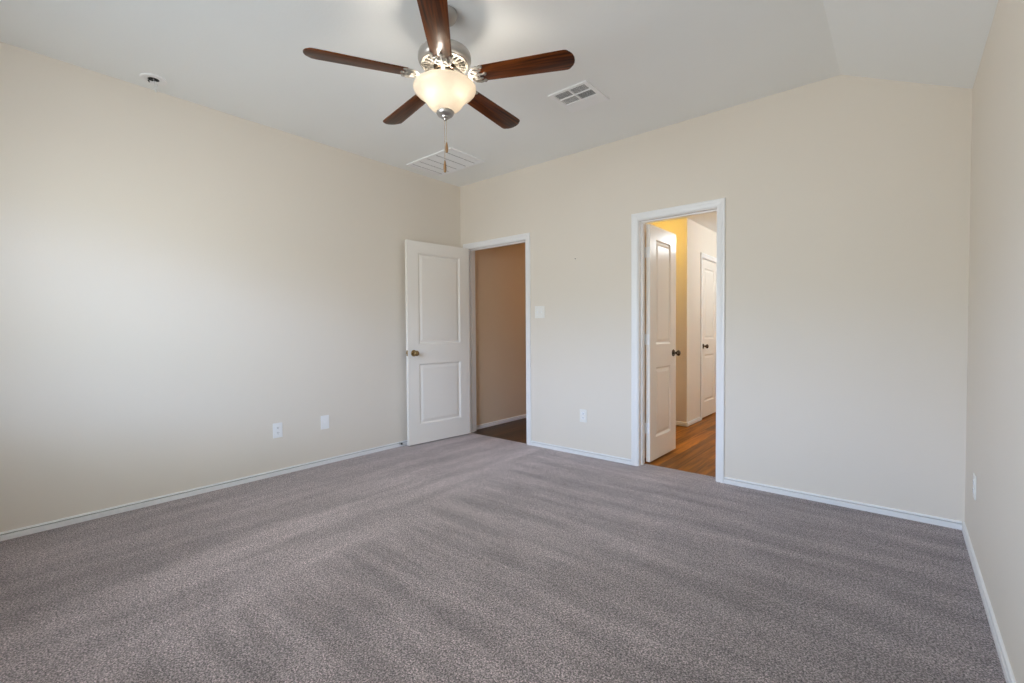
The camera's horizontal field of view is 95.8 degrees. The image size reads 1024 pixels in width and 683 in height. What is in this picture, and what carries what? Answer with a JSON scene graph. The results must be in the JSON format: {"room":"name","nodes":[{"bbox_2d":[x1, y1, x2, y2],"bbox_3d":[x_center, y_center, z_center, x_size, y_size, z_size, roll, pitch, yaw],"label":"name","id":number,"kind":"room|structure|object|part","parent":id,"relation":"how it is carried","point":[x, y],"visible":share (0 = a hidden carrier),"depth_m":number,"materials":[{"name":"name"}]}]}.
{"room":"empty bedroom","nodes":[
{"label":"empty bedroom","id":0,"kind":"room"},
{"bbox_2d":[0,42,460,531],"bbox_3d":[-1.924,-0.333,3.715,0.120,2.905,4.275,1,2,40],"label":"wall","id":1,"kind":"structure","parent":0,"point":[181,281],"depth_m":3.17,"materials":[{"name":"beige paint"}]},
{"bbox_2d":[0,440,406,540],"bbox_3d":[-1.863,1.046,3.708,0.013,0.046,4.040,1,2,40],"label":"baseboard","id":2,"kind":"structure","parent":1,"relation":"attached to","point":[6,535],"depth_m":3.17,"materials":[{"name":"white paint"}]},
{"bbox_2d":[273,422,282,437],"bbox_3d":[-1.871,0.710,3.695,0.009,0.118,0.074,1,2,40],"label":"power outlet","id":3,"kind":"object","parent":1,"relation":"attached to","point":[277,427],"visible":1,"depth_m":3.69,"materials":[{"name":"white plastic"}]},
{"bbox_2d":[321,415,328,429],"bbox_3d":[-1.613,0.698,3.995,0.016,0.118,0.074,1,2,40],"label":"cover plate","id":4,"kind":"object","parent":1,"relation":"attached to","point":[324,419],"visible":1,"depth_m":3.99,"materials":[{"name":"white plastic"}]},
{"bbox_2d":[0,0,997,232],"bbox_3d":[0.962,-1.601,3.848,4.332,0.415,8.260,1,2,40],"label":"ceiling","id":5,"kind":"structure","parent":0,"point":[658,64],"depth_m":2.65,"materials":[{"name":"white paint"}]},
{"bbox_2d":[139,73,166,92],"bbox_3d":[-2.272,-1.624,2.932,0.140,0.081,0.140,1,2,40],"label":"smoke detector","id":6,"kind":"object","parent":5,"relation":"attached to","point":[153,79],"visible":1,"depth_m":2.92,"materials":[{"name":"white plastic"}]},
{"bbox_2d":[303,0,574,172],"bbox_3d":[-0.336,-1.264,2.391,1.251,0.800,1.240,1,2,40],"label":"ceiling fan","id":7,"kind":"object","parent":5,"relation":"hanging from","point":[444,86],"visible":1,"depth_m":2.25,"materials":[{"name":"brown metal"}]},
{"bbox_3d":[-0.733,-1.328,2.197,0.476,0.028,0.124,-1,2,-21],"label":"blade","id":8,"kind":"part","parent":7,"relation":"part of","materials":[{"name":"brown wood"}]},
{"bbox_3d":[-0.606,-1.340,2.674,0.123,0.028,0.476,-2,2,-39],"label":"blade","id":9,"kind":"part","parent":7,"relation":"part of","materials":[{"name":"brown wood"}]},
{"bbox_3d":[-0.318,-1.324,1.929,0.124,0.028,0.476,0,1,-3],"label":"blade","id":10,"kind":"part","parent":7,"relation":"part of","materials":[{"name":"brown wood"}]},
{"bbox_3d":[-0.340,-1.239,2.351,0.317,0.137,0.317,1,2,40],"label":"lamp shade","id":11,"kind":"part","parent":7,"relation":"part of","materials":[{"name":"white glass"}]},
{"bbox_3d":[-0.113,-1.344,2.702,0.124,0.028,0.476,1,2,33],"label":"blade","id":12,"kind":"part","parent":7,"relation":"part of","materials":[{"name":"brown wood"}]},
{"bbox_3d":[0.065,-1.334,2.241,0.476,0.028,0.124,0,1,15],"label":"blade","id":13,"kind":"part","parent":7,"relation":"part of","materials":[{"name":"brown wood"}]},
{"bbox_2d":[406,147,484,176],"bbox_3d":[-0.638,-1.706,4.421,0.635,0.012,0.442,1,2,40],"label":"ceiling vent","id":14,"kind":"object","parent":5,"relation":"in","point":[456,160],"visible":0.94,"depth_m":4.40,"materials":[{"name":"white metal"}]},
{"bbox_2d":[548,80,608,112],"bbox_3d":[0.461,-1.684,3.190,0.302,0.010,0.313,1,2,40],"label":"ceiling vent","id":15,"kind":"object","parent":5,"relation":"in","point":[581,95],"visible":1,"depth_m":3.18,"materials":[{"name":"white metal"}]},
{"bbox_2d":[475,243,525,429],"bbox_3d":[0.760,-0.232,6.858,0.170,2.470,3.985,1,2,40],"label":"wall","id":16,"kind":"structure","parent":0,"point":[500,274],"depth_m":5.66,"materials":[{"name":"beige paint"}]},
{"bbox_2d":[476,414,525,429],"bbox_3d":[0.805,0.952,6.790,0.013,0.046,3.885,1,2,40],"label":"baseboard","id":17,"kind":"structure","parent":16,"relation":"attached to","point":[506,420],"depth_m":5.66,"materials":[{"name":"white paint"}]},
{"bbox_2d":[0,418,1005,682],"bbox_3d":[0.986,1.060,3.922,4.091,0.030,8.040,1,2,40],"label":"floor","id":18,"kind":"structure","parent":0,"point":[471,557],"depth_m":2.09,"materials":[{"name":"grey carpet"}]},
{"bbox_2d":[645,223,647,457],"bbox_3d":[1.111,-0.178,4.096,0.092,2.446,0.215,1,2,40],"label":"door frame","id":19,"kind":"structure","parent":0,"point":[645,223],"depth_m":4.12,"materials":[{"name":"white paint"}]},
{"bbox_2d":[644,412,715,476],"bbox_3d":[2.817,1.022,5.083,2.791,0.024,3.902,1,2,40],"label":"floor","id":20,"kind":"structure","parent":0,"point":[695,450],"depth_m":4.36,"materials":[{"name":"wood"}]},
{"bbox_2d":[652,218,716,421],"bbox_3d":[2.525,-0.248,6.431,0.580,2.440,2.160,1,2,40],"label":"wall","id":21,"kind":"structure","parent":0,"point":[692,238],"depth_m":5.50,"materials":[{"name":"beige paint"}]},
{"bbox_2d":[676,417,700,426],"bbox_3d":[2.534,0.948,6.451,0.593,0.046,2.173,1,2,40],"label":"baseboard","id":22,"kind":"structure","parent":21,"relation":"attached to","point":[698,419],"depth_m":5.51,"materials":[{"name":"white paint"}]},
{"bbox_2d":[700,252,716,419],"bbox_3d":[2.570,-0.069,6.101,0.117,2.097,0.779,1,2,40],"label":"door frame","id":23,"kind":"structure","parent":21,"relation":"attached to","point":[704,256],"depth_m":5.78,"materials":[{"name":"white paint"}]},
{"bbox_2d":[702,259,716,417],"bbox_3d":[2.605,-0.041,6.072,0.112,2.018,0.669,1,2,40],"label":"door","id":24,"kind":"structure","parent":21,"relation":"in","point":[709,268],"depth_m":6.08,"materials":[{"name":"white paint"}]},
{"bbox_2d":[460,75,971,521],"bbox_3d":[1.027,-0.334,3.946,4.091,2.755,0.115,1,2,40],"label":"wall","id":25,"kind":"structure","parent":0,"point":[847,237],"depth_m":3.10,"materials":[{"name":"beige paint"}]},
{"bbox_2d":[405,239,469,445],"bbox_3d":[-0.757,0.008,4.825,0.798,2.028,0.167,-2,2,-44],"label":"door","id":26,"kind":"structure","parent":25,"relation":"in","point":[436,275],"depth_m":4.79,"materials":[{"name":"white paint"}]},
{"bbox_3d":[-0.951,0.117,4.566,0.066,0.066,0.066,-2,2,-44],"label":"knob","id":27,"kind":"part","parent":26,"relation":"part of","materials":[{"name":"gold metal"}]},
{"bbox_2d":[463,233,530,444],"bbox_3d":[-0.141,-0.026,4.931,0.944,2.107,0.132,1,2,40],"label":"door frame","id":28,"kind":"structure","parent":25,"relation":"attached to","point":[521,238],"depth_m":4.89,"materials":[{"name":"white paint"}]},
{"bbox_2d":[535,306,544,317],"bbox_3d":[0.267,-0.287,4.503,0.117,0.118,0.016,1,2,40],"label":"light switch","id":29,"kind":"object","parent":25,"relation":"attached to","point":[539,310],"visible":1,"depth_m":4.50,"materials":[{"name":"white plastic"}]},
{"bbox_2d":[580,409,586,422],"bbox_3d":[0.649,0.677,4.215,0.074,0.118,0.009,1,2,40],"label":"power outlet","id":30,"kind":"object","parent":25,"relation":"attached to","point":[583,413],"visible":1,"depth_m":4.21,"materials":[{"name":"white plastic"}]},
{"bbox_2d":[645,224,680,461],"bbox_3d":[1.347,0.012,4.160,0.167,2.024,0.608,1,2,40],"label":"door","id":31,"kind":"structure","parent":25,"relation":"in","point":[660,249],"depth_m":4.11,"materials":[{"name":"white paint"}]},
{"bbox_3d":[1.534,0.106,4.305,0.066,0.066,0.066,1,2,40],"label":"knob","id":32,"kind":"part","parent":31,"relation":"part of","materials":[{"name":"brown metal"}]},
{"bbox_2d":[631,198,725,482],"bbox_3d":[1.325,-0.005,3.694,0.738,2.107,0.132,1,2,40],"label":"door frame","id":33,"kind":"structure","parent":25,"relation":"attached to","point":[638,220],"depth_m":3.84,"materials":[{"name":"white paint"}]},
{"bbox_2d":[531,440,961,529],"bbox_3d":[0.995,1.022,3.931,4.067,0.046,0.013,1,2,40],"label":"baseboard","id":34,"kind":"structure","parent":25,"relation":"attached to","point":[919,517],"depth_m":3.07,"materials":[{"name":"white paint"}]},
{"bbox_2d":[965,0,1023,682],"bbox_3d":[1.296,-0.092,1.004,0.120,2.514,4.275,1,2,40],"label":"wall","id":35,"kind":"structure","parent":0,"point":[994,521],"depth_m":1.76,"materials":[{"name":"beige paint"}]},
{"bbox_2d":[973,473,976,499],"bbox_3d":[2.262,0.709,2.262,0.009,0.118,0.074,1,2,40],"label":"power outlet","id":36,"kind":"object","parent":35,"relation":"attached to","point":[974,475],"visible":1,"depth_m":2.24,"materials":[{"name":"white plastic"}]},
{"bbox_2d":[962,522,1015,682],"bbox_3d":[1.254,1.091,1.078,0.013,0.046,4.040,1,2,40],"label":"baseboard","id":37,"kind":"structure","parent":35,"relation":"attached to","point":[1003,657],"depth_m":1.79,"materials":[{"name":"white paint"}]}
]}

